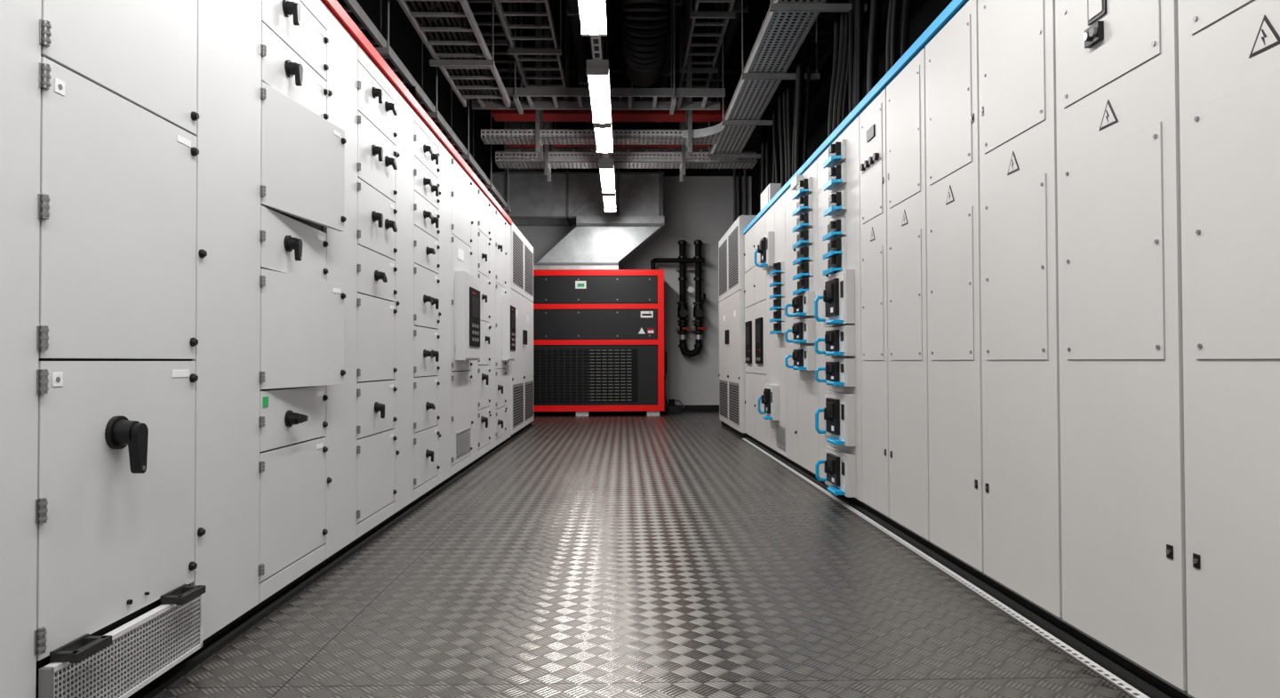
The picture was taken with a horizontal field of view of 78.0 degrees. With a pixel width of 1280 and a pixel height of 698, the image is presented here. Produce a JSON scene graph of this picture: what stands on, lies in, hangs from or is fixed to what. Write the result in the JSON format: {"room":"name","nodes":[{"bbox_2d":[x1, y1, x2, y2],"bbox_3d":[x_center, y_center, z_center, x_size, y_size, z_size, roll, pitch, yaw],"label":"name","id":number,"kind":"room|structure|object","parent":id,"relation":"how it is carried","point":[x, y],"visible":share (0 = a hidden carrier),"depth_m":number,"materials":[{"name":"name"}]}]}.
{"room":"electrical room","nodes":[
{"label":"electrical room","id":0,"kind":"room"},
{"bbox_2d":[338,0,495,191],"bbox_3d":[-2.302,-1.570,4.779,0.100,5.000,16.800,0,-1,-1],"label":"wall","id":1,"kind":"structure","parent":0,"point":[404,40],"depth_m":8.87,"materials":[{"name":"black paint"}]},
{"bbox_2d":[440,0,788,110],"bbox_3d":[-0.112,-4.126,4.862,4.300,0.100,16.800,0,-1,-1],"label":"ceiling","id":2,"kind":"structure","parent":0,"point":[615,12],"depth_m":9.97,"materials":[{"name":"black"}]},
{"bbox_2d":[341,0,511,213],"bbox_3d":[-1.997,-3.018,6.758,0.500,2.045,9.500,0,-1,-1],"label":"ladder","id":3,"kind":"object","parent":2,"relation":"hanging from","point":[385,51],"visible":0.41,"depth_m":6.80,"materials":[{"name":"grey metal"}]},
{"bbox_2d":[336,0,502,110],"bbox_3d":[-1.661,-1.875,5.974,0.835,1.082,5.964,0,-1,-1],"label":"cable bundle","id":4,"kind":"object","parent":3,"relation":"on","point":[412,90],"visible":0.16,"depth_m":6.09,"materials":[{"name":"black rubber"}]},
{"bbox_2d":[397,0,510,106],"bbox_3d":[-1.428,-3.192,5.322,0.520,1.745,4.600,0,-1,-1],"label":"cable tray","id":5,"kind":"object","parent":2,"relation":"hanging from","point":[444,65],"visible":0.99,"depth_m":6.36,"materials":[{"name":"grey metal"}]},
{"bbox_2d":[447,0,525,86],"bbox_3d":[-1.540,-3.634,5.826,0.520,0.845,7.600,0,-1,-1],"label":"ladder","id":6,"kind":"object","parent":2,"relation":"hanging from","point":[488,42],"visible":0.35,"depth_m":8.22,"materials":[{"name":"grey metal"}]},
{"bbox_2d":[494,0,567,87],"bbox_3d":[-0.944,-3.415,5.585,0.500,1.295,6.100,0,-1,-1],"label":"ladder","id":7,"kind":"object","parent":2,"relation":"hanging from","point":[516,51],"visible":0.93,"depth_m":7.32,"materials":[{"name":"grey metal"}]},
{"bbox_2d":[464,0,725,114],"bbox_3d":[-0.446,-3.228,7.943,2.550,1.600,0.480,0,-1,-1],"label":"cable tray","id":8,"kind":"object","parent":2,"relation":"hanging from","point":[521,92],"visible":0.83,"depth_m":7.85,"materials":[{"name":"grey metal"}]},
{"bbox_2d":[525,0,671,101],"bbox_3d":[-0.472,-3.429,9.196,1.750,1.160,0.380,0,-1,-1],"label":"ladder","id":9,"kind":"object","parent":2,"relation":"hanging from","point":[533,99],"visible":0.14,"depth_m":9.32,"materials":[{"name":"grey metal"}]},
{"bbox_2d":[590,0,611,158],"bbox_3d":[-0.294,-3.157,4.394,0.070,1.851,15.100,0,-1,-1],"label":"rail","id":10,"kind":"object","parent":2,"relation":"hanging from","point":[596,41],"visible":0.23,"depth_m":5.91,"materials":[{"name":"grey metal"}]},
{"bbox_2d":[577,0,607,36],"bbox_3d":[-0.296,-2.171,4.654,0.170,0.115,1.350,0,-1,-1],"label":"ceiling light","id":11,"kind":"object","parent":10,"relation":"attached to","point":[592,12],"visible":1,"depth_m":5.08,"materials":[{"name":"white plastic"}]},
{"bbox_2d":[586,59,611,123],"bbox_3d":[-0.337,-2.140,6.663,0.170,0.115,1.270,0,-1,-1],"label":"ceiling light","id":12,"kind":"object","parent":10,"relation":"attached to","point":[597,70],"visible":1,"depth_m":6.42,"materials":[{"name":"white plastic"}]},
{"bbox_2d":[593,123,613,152],"bbox_3d":[-0.361,-2.122,7.868,0.170,0.115,0.920,0,-1,-1],"label":"ceiling light","id":13,"kind":"object","parent":10,"relation":"attached to","point":[603,132],"visible":0.87,"depth_m":7.80,"materials":[{"name":"white plastic"}]},
{"bbox_2d":[599,158,615,193],"bbox_3d":[-0.397,-2.095,9.652,0.170,0.115,1.350,0,-1,-1],"label":"ceiling light","id":14,"kind":"object","parent":10,"relation":"attached to","point":[606,165],"visible":1,"depth_m":9.38,"materials":[{"name":"white plastic"}]},
{"bbox_2d":[602,193,615,212],"bbox_3d":[-0.425,-2.074,11.052,0.170,0.115,1.150,0,-1,-1],"label":"ceiling light","id":15,"kind":"object","parent":10,"relation":"attached to","point":[609,199],"visible":0.84,"depth_m":11.01,"materials":[{"name":"white plastic"}]},
{"bbox_2d":[480,0,724,159],"bbox_3d":[-0.431,-3.081,8.586,2.605,1.875,0.690,0,-1,-1],"label":"cable tray","id":16,"kind":"object","parent":2,"relation":"hanging from","point":[688,134],"visible":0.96,"depth_m":8.64,"materials":[{"name":"grey"}]},
{"bbox_2d":[490,2,727,151],"bbox_3d":[-0.321,-3.312,10.372,2.800,1.360,2.750,0,-1,-1],"label":"cable tray","id":17,"kind":"object","parent":2,"relation":"hanging from","point":[499,115],"visible":0.42,"depth_m":9.15,"materials":[{"name":"metal"}]},
{"bbox_2d":[508,147,711,151],"bbox_3d":[-0.307,-3.323,10.948,2.950,1.320,0.480,0,-1,-1],"label":"ladder","id":18,"kind":"object","parent":2,"relation":"hanging from","point":[511,148],"visible":0.09,"depth_m":10.73,"materials":[{"name":"grey metal"}]},
{"bbox_2d":[463,49,764,74],"bbox_3d":[-0.228,-3.863,10.658,4.300,0.250,0.180,0,-1,-1],"label":"ceiling beam","id":19,"kind":"structure","parent":2,"relation":"attached to","point":[616,59],"depth_m":10.65,"materials":[{"name":"black metal"}]},
{"bbox_2d":[512,33,714,168],"bbox_3d":[-0.267,-3.185,10.197,2.700,1.620,0.480,0,-1,-1],"label":"ladder","id":20,"kind":"object","parent":2,"relation":"hanging from","point":[551,34],"visible":0.07,"depth_m":9.98,"materials":[{"name":"grey metal"}]},
{"bbox_2d":[495,17,756,181],"bbox_3d":[-0.172,-3.052,9.746,3.170,1.900,0.380,0,-1,-1],"label":"cable tray","id":21,"kind":"object","parent":2,"relation":"hanging from","point":[507,161],"visible":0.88,"depth_m":9.60,"materials":[{"name":"grey metal"}]},
{"bbox_2d":[622,0,668,87],"bbox_3d":[0.047,-3.413,8.003,0.450,1.193,1.105,0,-1,-1],"label":"flexible duct","id":22,"kind":"object","parent":2,"relation":"hanging from","point":[644,32],"visible":1,"depth_m":7.72,"materials":[{"name":"black plastic"}]},
{"bbox_2d":[567,0,748,129],"bbox_3d":[0.206,-3.739,6.763,1.850,0.620,11.400,0,-1,-1],"label":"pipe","id":23,"kind":"object","parent":2,"relation":"hanging from","point":[572,5],"visible":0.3,"depth_m":8.99,"materials":[{"name":"black metal"}]},
{"bbox_2d":[677,0,735,97],"bbox_3d":[0.704,-3.587,6.171,0.420,0.945,7.200,0,-1,-1],"label":"ladder","id":24,"kind":"object","parent":2,"relation":"hanging from","point":[716,14],"visible":0.91,"depth_m":8.07,"materials":[{"name":"grey metal"}]},
{"bbox_2d":[708,0,867,159],"bbox_3d":[1.200,-3.180,5.925,0.660,1.770,7.300,0,-1,-1],"label":"cable tray","id":25,"kind":"object","parent":2,"relation":"hanging from","point":[740,98],"visible":0.87,"depth_m":6.66,"materials":[{"name":"grey metal"}]},
{"bbox_2d":[717,0,866,170],"bbox_3d":[1.546,-3.401,7.085,0.600,1.295,10.000,0,-1,-1],"label":"ladder","id":26,"kind":"object","parent":2,"relation":"hanging from","point":[821,29],"visible":0.17,"depth_m":7.68,"materials":[{"name":"grey metal"}]},
{"bbox_2d":[715,0,911,193],"bbox_3d":[1.363,-2.077,7.061,0.867,1.648,10.000,0,-1,-1],"label":"cables","id":27,"kind":"object","parent":2,"relation":"hanging from","point":[847,71],"visible":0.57,"depth_m":5.76,"materials":[{"name":"black rubber"}]},
{"bbox_2d":[494,120,751,405],"bbox_3d":[-0.273,-1.448,13.271,4.300,5.000,0.100,0,-1,-1],"label":"wall","id":28,"kind":"structure","parent":0,"point":[700,206],"depth_m":13.24,"materials":[{"name":"paint"}]},
{"bbox_2d":[538,404,719,412],"bbox_3d":[-0.264,0.996,13.176,4.300,0.110,0.015,0,-1,-1],"label":"baseboard","id":29,"kind":"structure","parent":28,"relation":"attached to","point":[716,407],"depth_m":13.19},
{"bbox_2d":[650,240,706,357],"bbox_3d":[0.633,-0.827,13.045,0.920,1.935,0.370,0,-1,-1],"label":"pipes","id":30,"kind":"object","parent":28,"relation":"attached to","point":[682,260],"visible":1,"depth_m":13.00,"materials":[{"name":"black plastic"}]},
{"bbox_2d":[733,168,746,223],"bbox_3d":[1.674,-2.605,13.238,0.228,2.700,0.050,0,-1,-1],"label":"conduit","id":31,"kind":"object","parent":28,"relation":"attached to","point":[734,170],"visible":0.2,"depth_m":13.22,"materials":[{"name":"black plastic"}]},
{"bbox_2d":[152,411,1133,697],"bbox_3d":[-0.094,0.973,4.785,4.300,0.100,16.800,0,-1,-1],"label":"floor","id":32,"kind":"structure","parent":0,"point":[618,554],"depth_m":2.77,"materials":[{"name":"grey metal"}]},
{"bbox_2d":[0,0,41,697],"bbox_3d":[-1.569,-0.277,1.150,0.680,2.300,0.953,0,-1,-1],"label":"tall cabinet","id":33,"kind":"object","parent":32,"relation":"on","point":[20,45],"visible":1,"depth_m":1.57,"materials":[{"name":"metal"}]},
{"bbox_2d":[34,0,261,697],"bbox_3d":[-1.556,-0.263,2.117,0.745,2.300,0.998,0,-1,-1],"label":"tall cabinet","id":34,"kind":"object","parent":32,"relation":"on","point":[148,329],"visible":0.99,"depth_m":1.99,"materials":[{"name":"metal"}]},
{"bbox_2d":[248,0,357,614],"bbox_3d":[-1.565,-0.248,3.087,0.766,2.300,0.960,0,-1,-1],"label":"tall cabinet","id":35,"kind":"object","parent":32,"relation":"on","point":[308,419],"visible":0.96,"depth_m":2.96,"materials":[{"name":"metal"}]},
{"bbox_2d":[128,424,533,697],"bbox_3d":[-1.288,0.900,3.586,0.040,0.018,13.650,0,-1,-1],"label":"trim","id":36,"kind":"structure","parent":32,"relation":"on","point":[156,686],"depth_m":2.74,"materials":[{"name":"grey metal"}]},
{"bbox_2d":[349,43,414,546],"bbox_3d":[-1.606,-0.233,4.043,0.723,2.300,0.971,0,-1,-1],"label":"tall cabinet","id":37,"kind":"object","parent":32,"relation":"on","point":[385,235],"visible":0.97,"depth_m":3.97,"materials":[{"name":"metal"}]},
{"bbox_2d":[408,111,451,506],"bbox_3d":[-1.627,-0.218,5.020,0.721,2.300,1.002,0,-1,-1],"label":"tall cabinet","id":38,"kind":"object","parent":32,"relation":"on","point":[432,171],"visible":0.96,"depth_m":4.96,"materials":[{"name":"metal"}]},
{"bbox_2d":[446,155,480,480],"bbox_3d":[-1.618,-0.203,6.017,0.779,2.300,1.009,0,-1,-1],"label":"tall cabinet","id":39,"kind":"object","parent":32,"relation":"on","point":[466,284],"visible":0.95,"depth_m":5.83,"materials":[{"name":"metal"}]},
{"bbox_2d":[473,187,495,462],"bbox_3d":[-1.661,-0.189,6.966,0.730,2.300,0.909,0,-1,-1],"label":"tall cabinet","id":40,"kind":"object","parent":32,"relation":"on","point":[486,210],"visible":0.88,"depth_m":6.95,"materials":[{"name":"metal"}]},
{"bbox_2d":[492,208,515,449],"bbox_3d":[-1.663,-0.174,7.901,0.764,2.300,0.979,0,-1,-1],"label":"tall cabinet","id":41,"kind":"object","parent":32,"relation":"on","point":[505,302],"visible":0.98,"depth_m":7.80,"materials":[{"name":"metal"}]},
{"bbox_2d":[507,221,534,439],"bbox_3d":[-1.725,-0.181,9.411,0.742,2.360,2.020,0,-1,-1],"label":"tall cabinet","id":42,"kind":"object","parent":32,"relation":"on","point":[522,375],"visible":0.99,"depth_m":9.26,"materials":[{"name":"metal"}]},
{"bbox_2d":[533,269,663,415],"bbox_3d":[-0.806,-0.088,12.609,2.348,2.265,0.880,0,-1,-1],"label":"air conditioning unit","id":43,"kind":"object","parent":32,"relation":"on","point":[598,334],"visible":0.84,"depth_m":12.20,"materials":[{"name":"red paint"}]},
{"bbox_2d":[489,121,664,269],"bbox_3d":[-0.997,-2.588,12.753,2.740,2.730,0.880,0,-1,-1],"label":"air duct","id":44,"kind":"object","parent":43,"relation":"on","point":[599,239],"visible":0.81,"depth_m":12.45,"materials":[{"name":"silver metal"}]},
{"bbox_2d":[664,352,685,413],"bbox_3d":[0.558,0.544,13.017,0.344,1.003,0.344,0,-1,-1],"label":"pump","id":45,"kind":"object","parent":32,"relation":"on","point":[672,408],"visible":0.93,"depth_m":12.89,"materials":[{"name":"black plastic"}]},
{"bbox_2d":[718,215,756,438],"bbox_3d":[1.431,-0.230,9.581,0.785,2.440,1.910,0,-1,-1],"label":"tall cabinet","id":46,"kind":"object","parent":32,"relation":"on","point":[732,245],"visible":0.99,"depth_m":9.15,"materials":[{"name":"metal"}]},
{"bbox_2d":[744,213,770,450],"bbox_3d":[1.483,-0.147,7.975,0.706,2.225,1.278,0,-1,-1],"label":"tall cabinet","id":47,"kind":"object","parent":32,"relation":"on","point":[755,291],"visible":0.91,"depth_m":7.94,"materials":[{"name":"metal"}]},
{"bbox_2d":[760,183,780,210],"bbox_3d":[1.368,-1.403,7.601,0.348,0.272,0.500,0,-1,-1],"label":"junction box","id":48,"kind":"object","parent":47,"relation":"on","point":[772,189],"visible":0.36,"depth_m":7.37,"materials":[{"name":"white plastic"}]},
{"bbox_2d":[754,192,791,463],"bbox_3d":[1.458,-0.163,6.884,0.801,2.225,0.898,0,-1,-1],"label":"tall cabinet","id":49,"kind":"object","parent":32,"relation":"on","point":[772,246],"visible":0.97,"depth_m":6.76,"materials":[{"name":"metal"}]},
{"bbox_2d":[784,159,824,483],"bbox_3d":[1.478,-0.178,5.899,0.800,2.225,1.068,0,-1,-1],"label":"tall cabinet","id":50,"kind":"object","parent":32,"relation":"on","point":[801,198],"visible":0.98,"depth_m":5.64,"materials":[{"name":"metal"}]},
{"bbox_2d":[814,114,868,510],"bbox_3d":[1.498,-0.194,4.885,0.801,2.225,0.958,0,-1,-1],"label":"tall cabinet","id":51,"kind":"object","parent":32,"relation":"on","point":[839,298],"visible":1,"depth_m":4.67,"materials":[{"name":"metal"}]},
{"bbox_2d":[859,88,895,527],"bbox_3d":[1.560,-0.204,4.183,0.705,2.225,0.443,0,-1,-1],"label":"tall cabinet","id":52,"kind":"object","parent":32,"relation":"on","point":[874,280],"depth_m":4.14,"materials":[{"name":"white metal"}]},
{"bbox_2d":[886,48,936,551],"bbox_3d":[1.579,-0.212,3.704,0.688,2.225,0.513,0,-1,-1],"label":"tall cabinet","id":53,"kind":"object","parent":32,"relation":"on","point":[906,126],"depth_m":3.66,"materials":[{"name":"white metal"}]},
{"bbox_2d":[741,437,1174,697],"bbox_3d":[1.259,0.880,2.853,0.075,0.018,11.480,0,-1,-1],"label":"trim","id":54,"kind":"structure","parent":32,"relation":"on","point":[1114,672],"depth_m":2.68,"materials":[{"name":"white"}]},
{"bbox_2d":[925,0,992,585],"bbox_3d":[1.589,-0.220,3.189,0.688,2.225,0.513,0,-1,-1],"label":"tall cabinet","id":55,"kind":"object","parent":32,"relation":"on","point":[952,114],"depth_m":3.14,"materials":[{"name":"white metal"}]},
{"bbox_2d":[977,0,1072,634],"bbox_3d":[1.600,-0.228,2.672,0.688,2.225,0.518,0,-1,-1],"label":"tall cabinet","id":56,"kind":"object","parent":32,"relation":"on","point":[1019,196],"depth_m":2.62,"materials":[{"name":"white metal"}]},
{"bbox_2d":[1055,0,1191,697],"bbox_3d":[1.599,-0.236,2.147,0.710,2.225,0.528,0,-1,-1],"label":"tall cabinet","id":57,"kind":"object","parent":32,"relation":"on","point":[1121,340],"depth_m":2.09,"materials":[{"name":"white metal"}]},
{"bbox_2d":[1177,0,1279,697],"bbox_3d":[1.621,-0.244,1.622,0.688,2.225,0.518,0,-1,-1],"label":"tall cabinet","id":58,"kind":"object","parent":32,"relation":"on","point":[1229,50],"visible":1,"depth_m":1.72,"materials":[{"name":"metal"}]},
{"bbox_3d":[-1.451,-0.336,-2.685,0.761,2.300,0.958,0,-1,-1],"label":"cabinet","id":59,"kind":"object","parent":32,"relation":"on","visible":0},
{"bbox_2d":[321,0,511,224],"bbox_3d":[-1.303,-1.432,2.606,0.118,0.048,11.620,0,-1,-1],"label":"trim","id":60,"kind":"structure","parent":59,"relation":"on","point":[333,5],"depth_m":4.23,"materials":[{"name":"red paint"}]},
{"bbox_3d":[1.694,-0.299,-2.017,0.688,2.225,0.518,0,-1,-1],"label":"cabinet","id":61,"kind":"object","parent":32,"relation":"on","visible":0},
{"bbox_2d":[743,0,968,234],"bbox_3d":[1.288,-1.359,2.888,0.096,0.043,11.480,0,-1,-1],"label":"trim","id":62,"kind":"structure","parent":61,"relation":"on","point":[955,6],"depth_m":4.02,"materials":[{"name":"blue paint"}]},
{"bbox_2d":[751,0,952,215],"bbox_3d":[2.097,-1.584,4.868,0.100,5.000,16.800,0,-1,-1],"label":"wall","id":63,"kind":"structure","parent":0,"point":[924,12],"depth_m":8.30,"materials":[{"name":"black paint"}]}
]}

